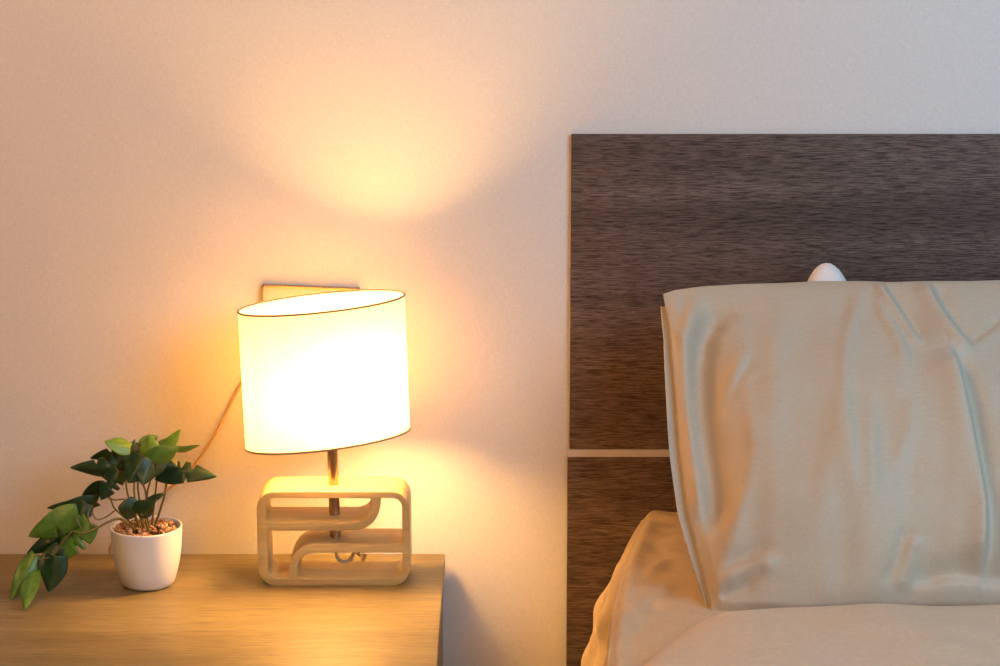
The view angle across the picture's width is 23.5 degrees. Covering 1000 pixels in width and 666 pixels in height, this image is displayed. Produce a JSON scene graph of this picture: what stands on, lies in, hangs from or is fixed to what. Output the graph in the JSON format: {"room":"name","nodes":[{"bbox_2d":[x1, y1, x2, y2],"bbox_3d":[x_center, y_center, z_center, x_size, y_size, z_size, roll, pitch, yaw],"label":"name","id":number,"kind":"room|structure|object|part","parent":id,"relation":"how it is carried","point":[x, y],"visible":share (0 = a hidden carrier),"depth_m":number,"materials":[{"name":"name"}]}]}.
{"room":"bedroom","nodes":[
{"label":"bedroom","id":0,"kind":"room"},
{"bbox_2d":[0,0,999,665],"bbox_3d":[0.000,-0.517,3.443,5.200,2.700,0.120,0,13,0],"label":"wall","id":1,"kind":"structure","parent":0,"point":[163,163],"depth_m":3.45,"materials":[{"name":"paint"}]},
{"bbox_2d":[108,381,241,554],"bbox_3d":[-0.443,0.253,3.547,0.276,0.489,0.018,0,13,0],"label":"cord","id":2,"kind":"object","parent":1,"relation":"attached to","point":[240,384],"visible":0.34,"depth_m":3.53,"materials":[{"name":"brown plastic"}]},
{"bbox_2d":[262,284,359,301],"bbox_3d":[-0.276,-0.021,3.489,0.144,0.100,0.012,0,13,0],"label":"wall plate","id":3,"kind":"object","parent":1,"relation":"attached to","point":[269,291],"visible":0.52,"depth_m":3.48,"materials":[{"name":"beige"}]},
{"bbox_3d":[-0.276,-0.021,3.490,0.139,0.096,0.009,0,13,0],"label":"plate","id":4,"kind":"part","parent":3,"relation":"part of","materials":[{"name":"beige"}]},
{"bbox_3d":[0.000,1.317,1.703,5.200,0.100,4.332,0,13,0],"label":"floor","id":5,"kind":"structure","parent":0,"visible":0},
{"bbox_2d":[0,554,444,665],"bbox_3d":[-0.541,0.631,3.358,0.918,0.500,0.535,0,13,0],"label":"nightstand","id":6,"kind":"object","parent":5,"relation":"on","point":[218,609],"visible":0.91,"depth_m":3.29,"materials":[{"name":"brown wood"}]},
{"bbox_2d":[10,429,216,610],"bbox_3d":[-0.553,0.250,3.388,0.290,0.230,0.117,-5,14,-19],"label":"potted plant","id":7,"kind":"object","parent":6,"relation":"on","point":[146,547],"visible":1,"depth_m":3.37,"materials":[{"name":"green plant"}]},
{"bbox_3d":[-0.624,0.298,3.364,0.052,0.044,0.004,0,13,-1],"label":"stem","id":8,"kind":"part","parent":7,"relation":"part of","materials":[{"name":"green plant"}]},
{"bbox_3d":[-0.573,0.259,3.372,0.011,0.028,0.028,-5,14,-20],"label":"stem","id":9,"kind":"part","parent":7,"relation":"part of","materials":[{"name":"green plant"}]},
{"bbox_3d":[-0.558,0.257,3.388,0.035,0.013,0.006,-5,14,-21],"label":"stem","id":10,"kind":"part","parent":7,"relation":"part of","materials":[{"name":"green plant"}]},
{"bbox_3d":[-0.554,0.274,3.374,0.095,0.031,0.017,-7,14,-26],"label":"stem","id":11,"kind":"part","parent":7,"relation":"part of","materials":[{"name":"green plant"}]},
{"bbox_3d":[-0.534,0.251,3.400,0.047,0.063,0.007,-4,14,-18],"label":"stem","id":12,"kind":"part","parent":7,"relation":"part of","materials":[{"name":"green plant"}]},
{"bbox_3d":[-0.529,0.258,3.386,0.048,0.056,0.022,0,13,0],"label":"stem","id":13,"kind":"part","parent":7,"relation":"part of","materials":[{"name":"green plant"}]},
{"bbox_3d":[-0.519,0.228,3.392,0.004,0.111,0.024,12,18,43],"label":"stem","id":14,"kind":"part","parent":7,"relation":"part of","materials":[{"name":"green plant"}]},
{"bbox_3d":[-0.513,0.230,3.403,0.015,0.102,0.003,-8,15,-31],"label":"stem","id":15,"kind":"part","parent":7,"relation":"part of","materials":[{"name":"green plant"}]},
{"bbox_3d":[-0.507,0.231,3.392,0.007,0.104,0.011,7,15,28],"label":"stem","id":16,"kind":"part","parent":7,"relation":"part of","materials":[{"name":"green plant"}]},
{"bbox_3d":[-0.498,0.268,3.376,0.006,0.041,0.038,1,13,5],"label":"stem","id":17,"kind":"part","parent":7,"relation":"part of","materials":[{"name":"green plant"}]},
{"bbox_3d":[-0.503,0.316,3.420,0.102,0.087,0.102,0,13,0],"label":"pot","id":18,"kind":"part","parent":7,"relation":"part of","materials":[{"name":"white ceramic"}]},
{"bbox_3d":[-0.495,0.228,3.392,0.021,0.110,0.006,12,18,43],"label":"stem","id":19,"kind":"part","parent":7,"relation":"part of","materials":[{"name":"green plant"}]},
{"bbox_3d":[-0.491,0.229,3.402,0.015,0.103,0.004,6,14,25],"label":"stem","id":20,"kind":"part","parent":7,"relation":"part of","materials":[{"name":"green plant"}]},
{"bbox_3d":[-0.482,0.231,3.396,0.026,0.103,0.005,4,13,16],"label":"stem","id":21,"kind":"part","parent":7,"relation":"part of","materials":[{"name":"green plant"}]},
{"bbox_2d":[237,289,411,585],"bbox_3d":[-0.250,0.152,3.403,0.256,0.414,0.170,-7,15,-28],"label":"table lamp","id":22,"kind":"object","parent":6,"relation":"on","point":[325,371],"visible":1,"depth_m":3.35,"materials":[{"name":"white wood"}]},
{"bbox_3d":[-0.245,0.053,3.368,0.250,0.202,0.122,-6,14,-25],"label":"lamp shade","id":23,"kind":"part","parent":22,"relation":"part of","materials":[{"name":"fabric"}]},
{"bbox_3d":[-0.238,0.215,3.426,0.018,0.171,0.016,0,13,0],"label":"post","id":24,"kind":"part","parent":22,"relation":"part of","materials":[{"name":"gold metal"}]},
{"bbox_3d":[-0.210,0.314,3.504,0.021,0.052,0.125,4,14,17],"label":"power cord","id":25,"kind":"part","parent":22,"relation":"part of","materials":[{"name":"grey plastic"}]},
{"bbox_3d":[-0.096,0.641,3.368,0.020,0.475,0.511,0,13,0],"label":"panel","id":26,"kind":"part","parent":6,"relation":"part of","materials":[{"name":"brown wood"}]},
{"bbox_2d":[581,510,729,665],"bbox_3d":[0.924,0.758,2.610,1.652,0.585,2.051,0,13,0],"label":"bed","id":27,"kind":"object","parent":5,"relation":"on","point":[653,595],"visible":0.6,"depth_m":3.21,"materials":[{"name":"fabric"}]},
{"bbox_2d":[566,134,999,665],"bbox_3d":[1.000,0.265,3.555,1.800,1.126,0.010,0,13,0],"label":"headboard","id":28,"kind":"object","parent":27,"relation":"attached to","point":[653,215],"visible":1,"depth_m":3.46,"materials":[{"name":"brown wood"}]},
{"bbox_3d":[1.000,0.498,3.608,1.800,0.648,0.010,0,13,0],"label":"panel","id":29,"kind":"part","parent":28,"relation":"part of","materials":[{"name":"brown wood"}]},
{"bbox_3d":[1.001,-0.057,3.482,1.798,0.466,0.008,0,13,0],"label":"panel","id":30,"kind":"part","parent":28,"relation":"part of","materials":[{"name":"brown wood"}]},
{"bbox_2d":[643,603,999,665],"bbox_3d":[0.693,0.424,2.735,1.115,0.060,0.642,0,13,0],"label":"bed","id":31,"kind":"object","parent":27,"relation":"on","point":[873,634],"visible":1,"depth_m":2.89,"materials":[{"name":"beige fabric"}]},
{"bbox_2d":[807,263,845,281],"bbox_3d":[0.467,0.088,3.411,0.320,0.379,0.075,0,13,0],"label":"pillow","id":32,"kind":"object","parent":27,"relation":"on","point":[825,271],"visible":0.02,"depth_m":3.37,"materials":[{"name":"white fabric"}]},
{"bbox_2d":[661,280,999,610],"bbox_3d":[0.569,0.156,3.177,0.696,0.388,0.364,0,13,0],"label":"pillow","id":33,"kind":"object","parent":27,"relation":"on","point":[832,443],"visible":0.95,"depth_m":3.11,"materials":[{"name":"beige fabric"}]}
]}

